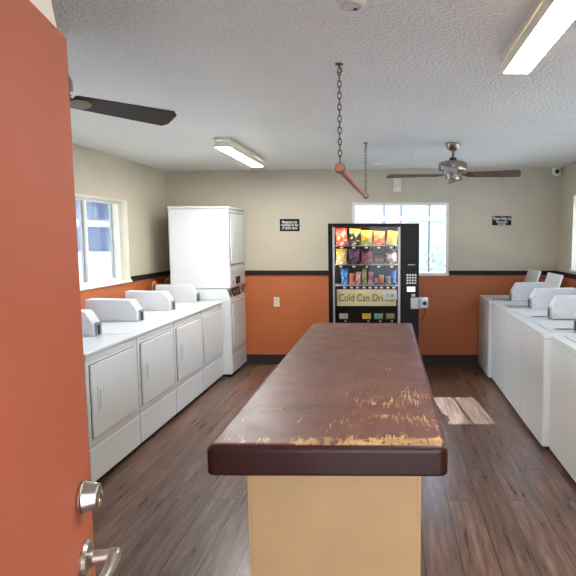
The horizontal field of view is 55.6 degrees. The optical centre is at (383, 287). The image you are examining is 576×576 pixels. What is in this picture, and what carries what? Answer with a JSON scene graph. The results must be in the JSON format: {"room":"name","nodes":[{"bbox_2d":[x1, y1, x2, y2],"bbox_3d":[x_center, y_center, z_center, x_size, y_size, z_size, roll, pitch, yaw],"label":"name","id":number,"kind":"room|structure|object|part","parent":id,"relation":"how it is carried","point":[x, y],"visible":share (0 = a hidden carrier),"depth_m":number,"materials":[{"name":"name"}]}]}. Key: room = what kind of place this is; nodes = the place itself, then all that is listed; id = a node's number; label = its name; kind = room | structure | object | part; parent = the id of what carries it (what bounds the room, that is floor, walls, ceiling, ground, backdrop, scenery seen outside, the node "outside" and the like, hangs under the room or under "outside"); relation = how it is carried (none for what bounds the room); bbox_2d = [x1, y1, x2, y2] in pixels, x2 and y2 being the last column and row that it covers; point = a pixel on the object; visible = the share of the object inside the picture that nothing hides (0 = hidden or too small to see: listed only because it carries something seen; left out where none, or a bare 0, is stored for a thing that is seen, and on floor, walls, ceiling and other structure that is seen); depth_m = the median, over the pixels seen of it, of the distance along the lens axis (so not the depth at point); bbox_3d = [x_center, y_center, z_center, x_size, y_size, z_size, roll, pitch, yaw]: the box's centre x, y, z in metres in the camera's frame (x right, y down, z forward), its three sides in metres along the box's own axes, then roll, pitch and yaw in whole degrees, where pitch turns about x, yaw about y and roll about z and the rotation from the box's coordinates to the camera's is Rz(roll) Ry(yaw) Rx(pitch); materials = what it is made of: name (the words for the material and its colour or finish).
{"room":"laundry","nodes":[
{"label":"laundry","id":0,"kind":"room"},
{"bbox_2d":[72,144,169,308],"bbox_3d":[-2.805,0.080,3.409,0.140,2.431,6.670,0,5,0],"label":"wall","id":1,"kind":"structure","parent":0,"point":[98,174],"depth_m":5.80,"materials":[{"name":"paint"}]},
{"bbox_2d":[75,194,131,290],"bbox_3d":[-2.782,-0.343,4.090,0.165,0.857,3.165,0,5,0],"label":"window","id":2,"kind":"structure","parent":1,"relation":"in","point":[102,223],"depth_m":5.34,"materials":[{"name":"beige plastic"}]},
{"bbox_3d":[-2.835,-0.400,4.624,0.006,0.775,0.776,0,5,0],"label":"pane","id":3,"kind":"part","parent":2,"relation":"part of","materials":[{"name":"clear glass"}]},
{"bbox_3d":[-2.830,-0.465,5.306,0.006,0.775,0.486,0,5,0],"label":"pane","id":4,"kind":"part","parent":2,"relation":"part of","materials":[{"name":"clear glass"}]},
{"bbox_3d":[-2.757,0.072,4.129,0.115,0.024,3.147,0,5,0],"label":"sill","id":5,"kind":"part","parent":2,"relation":"part of","materials":[{"name":"white paint"}]},
{"bbox_2d":[131,270,169,280],"bbox_3d":[-2.704,-0.146,6.227,0.020,0.055,1.015,0,5,0],"label":"trim","id":6,"kind":"structure","parent":1,"relation":"attached to","point":[164,273],"depth_m":6.14,"materials":[{"name":"paint"}]},
{"bbox_2d":[51,0,575,170],"bbox_3d":[-0.294,-1.206,3.338,5.180,0.136,6.830,0,5,0],"label":"ceiling","id":7,"kind":"structure","parent":0,"point":[418,77],"depth_m":2.87,"materials":[{"name":"white paint"}]},
{"bbox_2d":[68,75,176,125],"bbox_3d":[-1.514,-0.872,2.146,0.998,0.319,1.052,0,5,0],"label":"ceiling fan","id":8,"kind":"object","parent":7,"relation":"hanging from","point":[156,116],"visible":0.15,"depth_m":2.44,"materials":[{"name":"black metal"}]},
{"bbox_3d":[-1.195,-0.819,2.466,0.145,0.050,0.462,4,7,39],"label":"blade","id":9,"kind":"part","parent":8,"relation":"part of","materials":[{"name":"brown wood"}]},
{"bbox_2d":[213,138,264,166],"bbox_3d":[-1.346,-1.271,5.057,0.142,0.079,1.250,0,5,0],"label":"ceiling light","id":10,"kind":"object","parent":7,"relation":"attached to","point":[229,146],"visible":1,"depth_m":4.82,"materials":[{"name":"beige paint"}]},
{"bbox_2d":[335,62,342,162],"bbox_3d":[-0.216,-0.847,2.593,0.040,0.470,0.040,0,5,0],"label":"chain","id":11,"kind":"object","parent":7,"relation":"hanging from","point":[338,64],"visible":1,"depth_m":2.59,"materials":[{"name":"metal"}]},
{"bbox_2d":[335,163,368,198],"bbox_3d":[-0.190,-0.706,3.696,0.055,0.082,2.251,0,5,1],"label":"hanging rod","id":12,"kind":"object","parent":11,"relation":"hanging from","point":[340,168],"visible":1,"depth_m":3.01,"materials":[{"name":"brown wood"}]},
{"bbox_2d":[336,0,366,10],"bbox_3d":[-0.113,-0.991,1.840,0.124,0.044,0.124,0,5,0],"label":"smoke detector","id":13,"kind":"object","parent":7,"relation":"attached to","point":[348,5],"visible":1,"depth_m":1.83,"materials":[{"name":"beige plastic"}]},
{"bbox_2d":[364,142,367,191],"bbox_3d":[-0.164,-1.068,4.751,0.040,0.442,0.040,0,5,0],"label":"chain","id":14,"kind":"object","parent":7,"relation":"hanging from","point":[365,143],"visible":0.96,"depth_m":4.75,"materials":[{"name":"metal"}]},
{"bbox_2d":[370,161,382,165],"bbox_3d":[-0.085,-1.385,5.956,0.150,0.044,0.150,0,5,0],"label":"smoke detector","id":15,"kind":"object","parent":7,"relation":"attached to","point":[373,163],"visible":1,"depth_m":5.90,"materials":[{"name":"beige plastic"}]},
{"bbox_2d":[386,142,520,183],"bbox_3d":[0.620,-1.133,4.799,0.916,0.333,0.916,-4,7,-35],"label":"ceiling fan","id":16,"kind":"object","parent":7,"relation":"hanging from","point":[452,167],"visible":1,"depth_m":4.75,"materials":[{"name":"silver metal"}]},
{"bbox_3d":[0.262,-1.027,4.876,0.472,0.050,0.145,1,6,10],"label":"blade","id":17,"kind":"part","parent":16,"relation":"part of","materials":[{"name":"brown wood"}]},
{"bbox_3d":[0.554,-0.987,4.454,0.145,0.050,0.472,1,6,10],"label":"blade","id":18,"kind":"part","parent":16,"relation":"part of","materials":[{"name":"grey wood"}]},
{"bbox_3d":[0.685,-1.055,5.166,0.145,0.050,0.472,1,6,10],"label":"blade","id":19,"kind":"part","parent":16,"relation":"part of","materials":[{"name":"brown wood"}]},
{"bbox_3d":[0.978,-1.015,4.745,0.472,0.050,0.145,1,6,10],"label":"blade","id":20,"kind":"part","parent":16,"relation":"part of","materials":[{"name":"brown wood"}]},
{"bbox_2d":[500,0,575,73],"bbox_3d":[0.610,-0.980,1.863,0.142,0.079,1.265,0,5,0],"label":"ceiling light","id":21,"kind":"object","parent":7,"relation":"attached to","point":[545,22],"visible":1,"depth_m":2.04,"materials":[{"name":"beige paint"}]},
{"bbox_2d":[552,166,561,175],"bbox_3d":[2.099,-1.418,6.476,0.120,0.120,0.140,0,5,0],"label":"camera mount","id":22,"kind":"object","parent":7,"relation":"attached to","point":[556,171],"visible":1,"depth_m":6.43,"materials":[{"name":"beige plastic"}]},
{"bbox_2d":[92,364,575,575],"bbox_3d":[-0.294,1.325,3.580,5.180,0.080,6.830,0,5,0],"label":"floor","id":23,"kind":"structure","parent":0,"point":[504,504],"depth_m":3.34,"materials":[{"name":"brown wood"}]},
{"bbox_2d":[81,309,140,481],"bbox_3d":[-2.212,0.727,3.716,0.741,1.085,0.699,0,5,0],"label":"dryer","id":24,"kind":"object","parent":23,"relation":"on","point":[110,360],"visible":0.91,"depth_m":3.68,"materials":[{"name":"white metal"}]},
{"bbox_3d":[-1.855,0.715,3.494,0.004,0.160,0.070,0,5,0],"label":"handle","id":25,"kind":"part","parent":24,"relation":"part of","materials":[{"name":"white metal"}]},
{"bbox_3d":[-1.876,0.720,3.708,0.008,0.564,0.679,0,5,0],"label":"panel","id":26,"kind":"part","parent":24,"relation":"part of","materials":[{"name":"white metal"}]},
{"bbox_3d":[-1.863,0.703,3.704,0.015,0.479,0.606,0,5,0],"label":"door","id":27,"kind":"part","parent":24,"relation":"part of","materials":[{"name":"white metal"}]},
{"bbox_3d":[-1.874,1.117,3.746,0.012,0.222,0.679,0,5,0],"label":"panel","id":28,"kind":"part","parent":24,"relation":"part of","materials":[{"name":"white metal"}]},
{"bbox_2d":[85,298,176,446],"bbox_3d":[-2.207,0.661,4.407,0.741,1.085,0.699,0,5,0],"label":"dryer","id":29,"kind":"object","parent":23,"relation":"on","point":[154,339],"visible":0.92,"depth_m":4.43,"materials":[{"name":"white metal"}]},
{"bbox_3d":[-1.849,0.649,4.185,0.004,0.160,0.070,0,5,0],"label":"handle","id":30,"kind":"part","parent":29,"relation":"part of","materials":[{"name":"white metal"}]},
{"bbox_3d":[-1.870,0.654,4.399,0.008,0.564,0.679,0,5,0],"label":"panel","id":31,"kind":"part","parent":29,"relation":"part of","materials":[{"name":"white metal"}]},
{"bbox_3d":[-1.858,0.637,4.395,0.015,0.479,0.606,0,5,0],"label":"door","id":32,"kind":"part","parent":29,"relation":"part of","materials":[{"name":"white metal"}]},
{"bbox_3d":[-1.868,1.051,4.437,0.012,0.222,0.679,0,5,0],"label":"panel","id":33,"kind":"part","parent":29,"relation":"part of","materials":[{"name":"white metal"}]},
{"bbox_2d":[151,278,170,290],"bbox_3d":[-2.619,0.444,6.331,0.037,1.111,0.571,0,5,-1],"label":"hose","id":34,"kind":"object","parent":23,"relation":"on","point":[166,279],"visible":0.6,"depth_m":6.11,"materials":[{"name":"orange rubber"}]},
{"bbox_2d":[125,290,202,416],"bbox_3d":[-2.202,0.595,5.098,0.741,1.085,0.699,0,5,0],"label":"dryer","id":35,"kind":"object","parent":23,"relation":"on","point":[157,305],"visible":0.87,"depth_m":5.13,"materials":[{"name":"white metal"}]},
{"bbox_3d":[-1.844,0.583,4.876,0.004,0.160,0.070,0,5,0],"label":"handle","id":36,"kind":"part","parent":35,"relation":"part of","materials":[{"name":"white metal"}]},
{"bbox_3d":[-1.865,0.588,5.090,0.008,0.564,0.679,0,5,0],"label":"panel","id":37,"kind":"part","parent":35,"relation":"part of","materials":[{"name":"white metal"}]},
{"bbox_3d":[-1.853,0.571,5.086,0.015,0.479,0.606,0,5,0],"label":"door","id":38,"kind":"part","parent":35,"relation":"part of","materials":[{"name":"white metal"}]},
{"bbox_3d":[-1.863,0.985,5.128,0.012,0.222,0.679,0,5,0],"label":"panel","id":39,"kind":"part","parent":35,"relation":"part of","materials":[{"name":"white metal"}]},
{"bbox_2d":[155,284,223,393],"bbox_3d":[-2.197,0.529,5.789,0.741,1.085,0.699,0,5,0],"label":"dryer","id":40,"kind":"object","parent":23,"relation":"on","point":[185,296],"visible":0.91,"depth_m":5.82,"materials":[{"name":"white metal"}]},
{"bbox_3d":[-1.860,0.522,5.781,0.008,0.564,0.679,0,5,0],"label":"panel","id":41,"kind":"part","parent":40,"relation":"part of","materials":[{"name":"white metal"}]},
{"bbox_3d":[-1.858,0.919,5.819,0.012,0.222,0.679,0,5,0],"label":"panel","id":42,"kind":"part","parent":40,"relation":"part of","materials":[{"name":"white metal"}]},
{"bbox_3d":[-1.848,0.505,5.777,0.015,0.479,0.606,0,5,0],"label":"door","id":43,"kind":"part","parent":40,"relation":"part of","materials":[{"name":"white metal"}]},
{"bbox_2d":[167,206,246,376],"bbox_3d":[-2.088,0.025,6.411,0.712,1.968,0.637,0,5,0],"label":"dryer","id":44,"kind":"object","parent":23,"relation":"on","point":[207,247],"visible":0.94,"depth_m":6.08,"materials":[{"name":"white metal"}]},
{"bbox_3d":[-1.775,0.039,6.396,0.033,0.090,0.330,0,5,0],"label":"control plate","id":45,"kind":"part","parent":44,"relation":"part of","materials":[{"name":"plastic"}]},
{"bbox_3d":[-1.746,-0.588,6.354,0.012,0.586,0.573,0,5,0],"label":"door","id":46,"kind":"part","parent":44,"relation":"part of","materials":[{"name":"white metal"}]},
{"bbox_3d":[-1.752,-0.150,6.393,0.008,0.230,0.619,0,5,0],"label":"control panel","id":47,"kind":"part","parent":44,"relation":"part of","materials":[{"name":"white metal"}]},
{"bbox_3d":[-1.760,0.421,6.450,0.008,0.623,0.619,0,5,0],"label":"panel","id":48,"kind":"part","parent":44,"relation":"part of","materials":[{"name":"white metal"}]},
{"bbox_3d":[-1.748,0.420,6.450,0.013,0.535,0.549,0,5,0],"label":"door","id":49,"kind":"part","parent":44,"relation":"part of","materials":[{"name":"white metal"}]},
{"bbox_3d":[-1.758,0.852,6.492,0.012,0.228,0.619,0,5,0],"label":"panel","id":50,"kind":"part","parent":44,"relation":"part of","materials":[{"name":"white metal"}]},
{"bbox_2d":[207,323,447,575],"bbox_3d":[-0.190,0.867,3.221,0.848,0.900,2.675,0,5,0],"label":"counter","id":51,"kind":"object","parent":23,"relation":"on","point":[334,448],"depth_m":2.16,"materials":[{"name":"red paint"}]},
{"bbox_3d":[-0.540,1.025,2.168,0.015,0.786,0.017,0,5,0],"label":"corner trim","id":52,"kind":"part","parent":51,"relation":"part of","materials":[{"name":"beige paint"}]},
{"bbox_2d":[207,323,447,475],"bbox_3d":[-0.190,0.475,3.184,0.848,0.113,2.675,0,5,0],"label":"countertop","id":53,"kind":"structure","parent":51,"relation":"on","point":[348,399],"depth_m":2.16,"materials":[{"name":"red paint"}]},
{"bbox_3d":[0.141,1.026,2.163,0.015,0.786,0.017,0,5,0],"label":"corner trim","id":54,"kind":"part","parent":51,"relation":"part of","materials":[{"name":"beige paint"}]},
{"bbox_2d":[328,223,427,344],"bbox_3d":[-0.059,0.153,6.145,1.080,1.765,0.796,0,5,0],"label":"vending machine","id":55,"kind":"object","parent":23,"relation":"on","point":[401,302],"visible":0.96,"depth_m":5.82,"materials":[{"name":"black paint"}]},
{"bbox_2d":[335,228,347,245],"bbox_3d":[-0.467,-0.566,5.881,0.144,0.194,0.062,0,5,-1],"label":"snack bag","id":56,"kind":"object","parent":55,"relation":"on","point":[341,233],"visible":0.99,"depth_m":5.87,"materials":[{"name":"red plastic"}]},
{"bbox_2d":[336,249,346,263],"bbox_3d":[-0.471,-0.350,5.902,0.125,0.175,0.062,0,5,0],"label":"snack bag","id":57,"kind":"object","parent":55,"relation":"on","point":[341,254],"visible":0.96,"depth_m":5.89,"materials":[{"name":"yellow plastic"}]},
{"bbox_2d":[341,269,348,284],"bbox_3d":[-0.434,-0.124,5.923,0.091,0.181,0.032,0,5,-1],"label":"snack bag","id":58,"kind":"object","parent":55,"relation":"on","point":[344,272],"visible":0.98,"depth_m":5.92,"materials":[{"name":"blue plastic"}]},
{"bbox_2d":[350,273,353,284],"bbox_3d":[-0.356,-0.099,5.924,0.055,0.130,0.032,0,5,0],"label":"snack bag","id":59,"kind":"object","parent":55,"relation":"on","point":[351,274],"visible":0.9,"depth_m":5.91,"materials":[{"name":"orange plastic"}]},
{"bbox_2d":[349,249,359,263],"bbox_3d":[-0.328,-0.352,5.900,0.130,0.180,0.062,0,5,0],"label":"snack bag","id":60,"kind":"object","parent":55,"relation":"on","point":[354,254],"visible":0.91,"depth_m":5.88,"materials":[{"name":"purple plastic"}]},
{"bbox_2d":[349,228,360,245],"bbox_3d":[-0.323,-0.564,5.880,0.134,0.191,0.062,0,5,3],"label":"snack bag","id":61,"kind":"object","parent":55,"relation":"on","point":[354,233],"visible":0.99,"depth_m":5.87,"materials":[{"name":"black plastic"}]},
{"bbox_2d":[356,272,360,284],"bbox_3d":[-0.285,-0.108,5.923,0.059,0.148,0.037,3,6,25],"label":"snack bag","id":62,"kind":"object","parent":55,"relation":"on","point":[358,274],"visible":0.91,"depth_m":5.91,"materials":[{"name":"pink plastic"}]},
{"bbox_3d":[-0.212,0.134,5.816,0.778,1.665,0.049,0,5,0],"label":"door frame","id":63,"kind":"part","parent":55,"relation":"part of","materials":[{"name":"black paint"}]},
{"bbox_2d":[362,268,366,284],"bbox_3d":[-0.218,-0.129,5.921,0.055,0.190,0.032,0,5,0],"label":"snack bag","id":64,"kind":"object","parent":55,"relation":"on","point":[364,270],"visible":0.88,"depth_m":5.91,"materials":[{"name":"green plastic"}]},
{"bbox_2d":[335,283,397,285],"bbox_3d":[-0.188,-0.036,6.051,0.750,0.012,0.400,0,5,0],"label":"shelf","id":65,"kind":"object","parent":55,"relation":"attached to","point":[336,284],"depth_m":5.90,"materials":[{"name":"grey metal"}]},
{"bbox_3d":[-0.189,-0.006,5.846,0.750,0.030,0.011,0,5,0],"label":"price rail","id":66,"kind":"part","parent":55,"relation":"part of","materials":[{"name":"plastic"}]},
{"bbox_2d":[335,263,397,264],"bbox_3d":[-0.188,-0.265,6.029,0.750,0.012,0.400,0,5,0],"label":"shelf","id":67,"kind":"object","parent":55,"relation":"attached to","point":[335,263],"depth_m":5.92,"materials":[{"name":"black metal"}]},
{"bbox_3d":[-0.189,-0.235,5.824,0.750,0.030,0.011,0,5,0],"label":"price rail","id":68,"kind":"part","parent":55,"relation":"part of","materials":[{"name":"plastic"}]},
{"bbox_2d":[335,245,397,245],"bbox_3d":[-0.188,-0.471,6.009,0.750,0.012,0.400,0,5,0],"label":"shelf","id":69,"kind":"object","parent":55,"relation":"attached to","point":[335,245],"depth_m":6.11,"materials":[{"name":"black metal"}]},
{"bbox_3d":[-0.189,-0.441,5.804,0.750,0.030,0.011,0,5,0],"label":"price rail","id":70,"kind":"part","parent":55,"relation":"part of","materials":[{"name":"plastic"}]},
{"bbox_2d":[361,230,372,245],"bbox_3d":[-0.191,-0.553,5.880,0.130,0.170,0.062,0,5,0],"label":"snack bag","id":71,"kind":"object","parent":55,"relation":"on","point":[366,235],"visible":0.96,"depth_m":5.87,"materials":[{"name":"yellow plastic"}]},
{"bbox_2d":[361,249,372,263],"bbox_3d":[-0.188,-0.351,5.899,0.130,0.178,0.062,0,5,0],"label":"snack bag","id":72,"kind":"object","parent":55,"relation":"on","point":[367,254],"visible":0.88,"depth_m":5.88,"materials":[{"name":"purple plastic"}]},
{"bbox_2d":[368,272,372,284],"bbox_3d":[-0.148,-0.107,5.922,0.051,0.148,0.038,3,6,30],"label":"snack bag","id":73,"kind":"object","parent":55,"relation":"on","point":[370,276],"visible":0.96,"depth_m":5.91,"materials":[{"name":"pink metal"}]},
{"bbox_2d":[373,231,384,245],"bbox_3d":[-0.053,-0.550,5.879,0.135,0.162,0.062,0,5,3],"label":"snack bag","id":74,"kind":"object","parent":55,"relation":"on","point":[379,236],"visible":0.97,"depth_m":5.87,"materials":[{"name":"orange plastic"}]},
{"bbox_2d":[374,256,383,263],"bbox_3d":[-0.056,-0.310,5.900,0.110,0.095,0.062,0,5,0],"label":"snack bag","id":75,"kind":"object","parent":55,"relation":"on","point":[380,259],"visible":0.98,"depth_m":5.88,"materials":[{"name":"green plastic"}]},
{"bbox_2d":[379,275,383,284],"bbox_3d":[-0.028,-0.091,5.921,0.055,0.115,0.032,0,5,0],"label":"snack bag","id":76,"kind":"object","parent":55,"relation":"on","point":[381,277],"visible":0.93,"depth_m":5.92,"materials":[{"name":"orange plastic"}]},
{"bbox_2d":[385,276,390,284],"bbox_3d":[0.044,-0.083,5.921,0.060,0.100,0.032,0,5,0],"label":"snack bag","id":77,"kind":"object","parent":55,"relation":"on","point":[387,278],"visible":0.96,"depth_m":5.92,"materials":[{"name":"grey plastic"}]},
{"bbox_2d":[386,250,396,263],"bbox_3d":[0.084,-0.342,5.898,0.120,0.160,0.062,0,5,0],"label":"snack bag","id":78,"kind":"object","parent":55,"relation":"on","point":[391,254],"visible":0.96,"depth_m":5.88,"materials":[{"name":"pink plastic"}]},
{"bbox_2d":[386,230,397,245],"bbox_3d":[0.090,-0.553,5.877,0.142,0.170,0.062,0,5,3],"label":"snack bag","id":79,"kind":"object","parent":55,"relation":"on","point":[391,235],"visible":1,"depth_m":5.86,"materials":[{"name":"yellow plastic"}]},
{"bbox_2d":[391,271,396,284],"bbox_3d":[0.109,-0.113,5.920,0.062,0.160,0.032,0,5,0],"label":"snack bag","id":80,"kind":"object","parent":55,"relation":"on","point":[393,273],"visible":0.95,"depth_m":5.91,"materials":[{"name":"blue plastic"}]},
{"bbox_3d":[0.278,0.135,5.810,0.200,1.665,0.053,0,5,0],"label":"control panel","id":81,"kind":"part","parent":55,"relation":"part of","materials":[{"name":"black paint"}]},
{"bbox_2d":[478,269,543,377],"bbox_3d":[1.530,0.402,6.321,0.704,1.236,0.664,0,5,0],"label":"washing machine","id":82,"kind":"object","parent":23,"relation":"on","point":[520,291],"visible":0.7,"depth_m":6.08,"materials":[{"name":"white metal"}]},
{"bbox_3d":[1.185,0.573,6.340,0.006,0.812,0.648,0,5,0],"label":"panel","id":83,"kind":"part","parent":82,"relation":"part of","materials":[{"name":"white metal"}]},
{"bbox_3d":[1.731,-0.053,6.308,0.118,0.327,0.473,0,5,0],"label":"lid","id":84,"kind":"part","parent":82,"relation":"part of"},
{"bbox_2d":[491,272,575,393],"bbox_3d":[1.560,0.466,5.654,0.704,1.236,0.664,0,5,0],"label":"washing machine","id":85,"kind":"object","parent":23,"relation":"on","point":[540,298],"visible":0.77,"depth_m":5.51,"materials":[{"name":"white metal"}]},
{"bbox_3d":[1.215,0.637,5.673,0.006,0.812,0.648,0,5,0],"label":"panel","id":86,"kind":"part","parent":85,"relation":"part of","materials":[{"name":"white metal"}]},
{"bbox_3d":[1.761,0.011,5.641,0.118,0.327,0.473,0,5,0],"label":"lid","id":87,"kind":"part","parent":85,"relation":"part of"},
{"bbox_2d":[504,295,575,415],"bbox_3d":[1.553,0.591,4.995,0.704,1.112,0.664,0,5,0],"label":"washing machine","id":88,"kind":"object","parent":23,"relation":"on","point":[561,307],"visible":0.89,"depth_m":4.84,"materials":[{"name":"white metal"}]},
{"bbox_3d":[1.208,0.700,5.008,0.006,0.812,0.648,0,5,0],"label":"panel","id":89,"kind":"part","parent":88,"relation":"part of","materials":[{"name":"white metal"}]},
{"bbox_3d":[1.475,0.242,4.995,0.400,0.010,0.485,0,5,0],"label":"lid","id":90,"kind":"part","parent":88,"relation":"part of","materials":[{"name":"white metal"}]},
{"bbox_2d":[520,315,575,448],"bbox_3d":[1.548,0.654,4.332,0.704,1.112,0.664,0,5,0],"label":"washing machine","id":91,"kind":"object","parent":23,"relation":"on","point":[536,367],"visible":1,"depth_m":4.19,"materials":[{"name":"white metal"}]},
{"bbox_3d":[1.203,0.764,4.346,0.006,0.812,0.648,0,5,0],"label":"panel","id":92,"kind":"part","parent":91,"relation":"part of","materials":[{"name":"white metal"}]},
{"bbox_3d":[1.470,0.305,4.332,0.400,0.010,0.485,0,5,0],"label":"lid","id":93,"kind":"part","parent":91,"relation":"part of","materials":[{"name":"white metal"}]},
{"bbox_2d":[549,335,575,481],"bbox_3d":[1.588,0.721,3.638,0.704,1.112,0.664,0,5,0],"label":"washing machine","id":94,"kind":"object","parent":23,"relation":"on","point":[562,437],"visible":1,"depth_m":3.68,"materials":[{"name":"white metal"}]},
{"bbox_3d":[1.510,0.372,3.638,0.400,0.010,0.485,0,5,0],"label":"lid","id":95,"kind":"part","parent":94,"relation":"part of","materials":[{"name":"white metal"}]},
{"bbox_2d":[166,168,559,354],"bbox_3d":[-0.269,-0.263,6.768,5.180,2.474,0.120,0,5,0],"label":"wall","id":96,"kind":"structure","parent":0,"point":[449,325],"depth_m":6.66,"materials":[{"name":"paint"}]},
{"bbox_2d":[274,297,279,306],"bbox_3d":[-1.360,0.176,6.752,0.070,0.120,0.010,0,5,0],"label":"wall outlet","id":97,"kind":"object","parent":96,"relation":"attached to","point":[276,299],"visible":1,"depth_m":6.75,"materials":[{"name":"beige plastic"}]},
{"bbox_2d":[245,270,327,274],"bbox_3d":[-1.547,-0.193,6.714,2.285,0.055,0.020,0,5,0],"label":"trim","id":98,"kind":"structure","parent":96,"relation":"attached to","point":[247,272],"depth_m":6.70,"materials":[{"name":"paint"}]},
{"bbox_2d":[280,219,299,230],"bbox_3d":[-1.179,-0.786,6.659,0.246,0.153,0.008,0,5,0],"label":"wall sign","id":99,"kind":"object","parent":96,"relation":"attached to","point":[285,224],"visible":1,"depth_m":6.66,"materials":[{"name":"black plastic"}]},
{"bbox_2d":[244,354,477,363],"bbox_3d":[-0.270,0.913,6.813,4.850,0.125,0.015,0,5,0],"label":"baseboard","id":100,"kind":"structure","parent":96,"relation":"attached to","point":[251,358],"depth_m":6.80,"materials":[{"name":"plastic"}]},
{"bbox_2d":[393,178,401,191],"bbox_3d":[0.167,-1.295,6.580,0.110,0.215,0.048,0,5,0],"label":"fire alarm","id":101,"kind":"object","parent":96,"relation":"attached to","point":[397,182],"visible":0.8,"depth_m":6.56,"materials":[{"name":"beige plastic"}]},
{"bbox_2d":[395,181,400,189],"bbox_3d":[0.167,-1.266,6.561,0.074,0.110,0.004,0,5,0],"label":"grille","id":102,"kind":"object","parent":101,"relation":"attached to","point":[397,183],"depth_m":6.56,"materials":[{"name":"beige paint"}]},
{"bbox_2d":[352,202,448,275],"bbox_3d":[0.205,-0.613,6.706,1.220,0.912,0.130,0,5,0],"label":"window","id":103,"kind":"structure","parent":96,"relation":"in","point":[446,204],"depth_m":6.67,"materials":[{"name":"metal"}]},
{"bbox_3d":[0.205,-0.169,6.691,1.220,0.032,0.017,0,5,0],"label":"sill","id":104,"kind":"part","parent":103,"relation":"part of","materials":[{"name":"white paint"}]},
{"bbox_2d":[492,216,510,224],"bbox_3d":[1.466,-0.839,6.634,0.236,0.114,0.008,0,5,0],"label":"wall sign","id":105,"kind":"object","parent":96,"relation":"attached to","point":[496,220],"visible":1,"depth_m":6.63,"materials":[{"name":"black plastic"}]},
{"bbox_2d":[449,271,555,274],"bbox_3d":[1.483,-0.191,6.691,1.335,0.055,0.020,0,5,0],"label":"trim","id":106,"kind":"structure","parent":96,"relation":"attached to","point":[450,272],"depth_m":6.68,"materials":[{"name":"paint"}]},
{"bbox_2d":[557,162,575,287],"bbox_3d":[2.215,0.067,3.370,0.140,2.465,6.670,0,5,0],"label":"wall","id":107,"kind":"structure","parent":0,"point":[567,186],"depth_m":6.33,"materials":[{"name":"paint"}]},
{"bbox_2d":[556,271,575,279],"bbox_3d":[2.136,0.120,3.446,0.020,0.055,6.530,0,5,0],"label":"trim","id":108,"kind":"structure","parent":107,"relation":"attached to","point":[568,275],"depth_m":6.24,"materials":[{"name":"paint"}]},
{"bbox_2d":[569,194,575,271],"bbox_3d":[2.205,-0.450,4.245,0.165,0.872,3.770,0,5,0],"label":"window","id":109,"kind":"structure","parent":107,"relation":"in","point":[573,257],"depth_m":6.12,"materials":[{"name":"beige plastic"}]},
{"bbox_3d":[-0.319,0.371,0.148,4.880,2.474,0.120,0,5,0],"label":"wall","id":110,"kind":"structure","parent":0,"visible":0},
{"bbox_2d":[0,0,120,575],"bbox_3d":[-0.484,0.527,0.666,0.111,2.040,0.871,-1,6,-13],"label":"door","id":111,"kind":"structure","parent":110,"relation":"in","point":[48,497],"depth_m":0.85,"materials":[{"name":"orange paint"}]},
{"bbox_3d":[-0.537,0.525,0.999,0.066,0.069,0.147,-1,6,-13],"label":"lever handle","id":112,"kind":"part","parent":111,"relation":"part of","materials":[{"name":"silver metal"}]},
{"label":"outside","id":113,"kind":"structure","parent":0,"visible":0},
{"bbox_3d":[-2.970,1.351,4.170,46.000,0.075,44.000,0,5,0],"label":"ground","id":114,"kind":"structure","parent":113,"visible":0},
{"bbox_2d":[355,216,444,271],"bbox_3d":[1.830,-0.373,10.700,10.600,2.115,0.300,0,5,0],"label":"wall","id":115,"kind":"structure","parent":114,"relation":"on","point":[437,223],"depth_m":10.53,"materials":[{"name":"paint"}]},
{"bbox_2d":[355,206,444,215],"bbox_3d":[5.157,-3.074,20.713,18.800,5.585,6.900,0,5,0],"label":"building","id":116,"kind":"structure","parent":114,"relation":"on","point":[359,210],"depth_m":17.83,"materials":[{"name":"white"}]},
{"bbox_2d":[419,240,444,271],"bbox_3d":[1.326,-0.069,9.626,1.531,1.714,1.540,0,5,0],"label":"shrub","id":117,"kind":"object","parent":114,"relation":"on","point":[432,265],"visible":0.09,"depth_m":9.53,"materials":[{"name":"green plant"}]}
]}

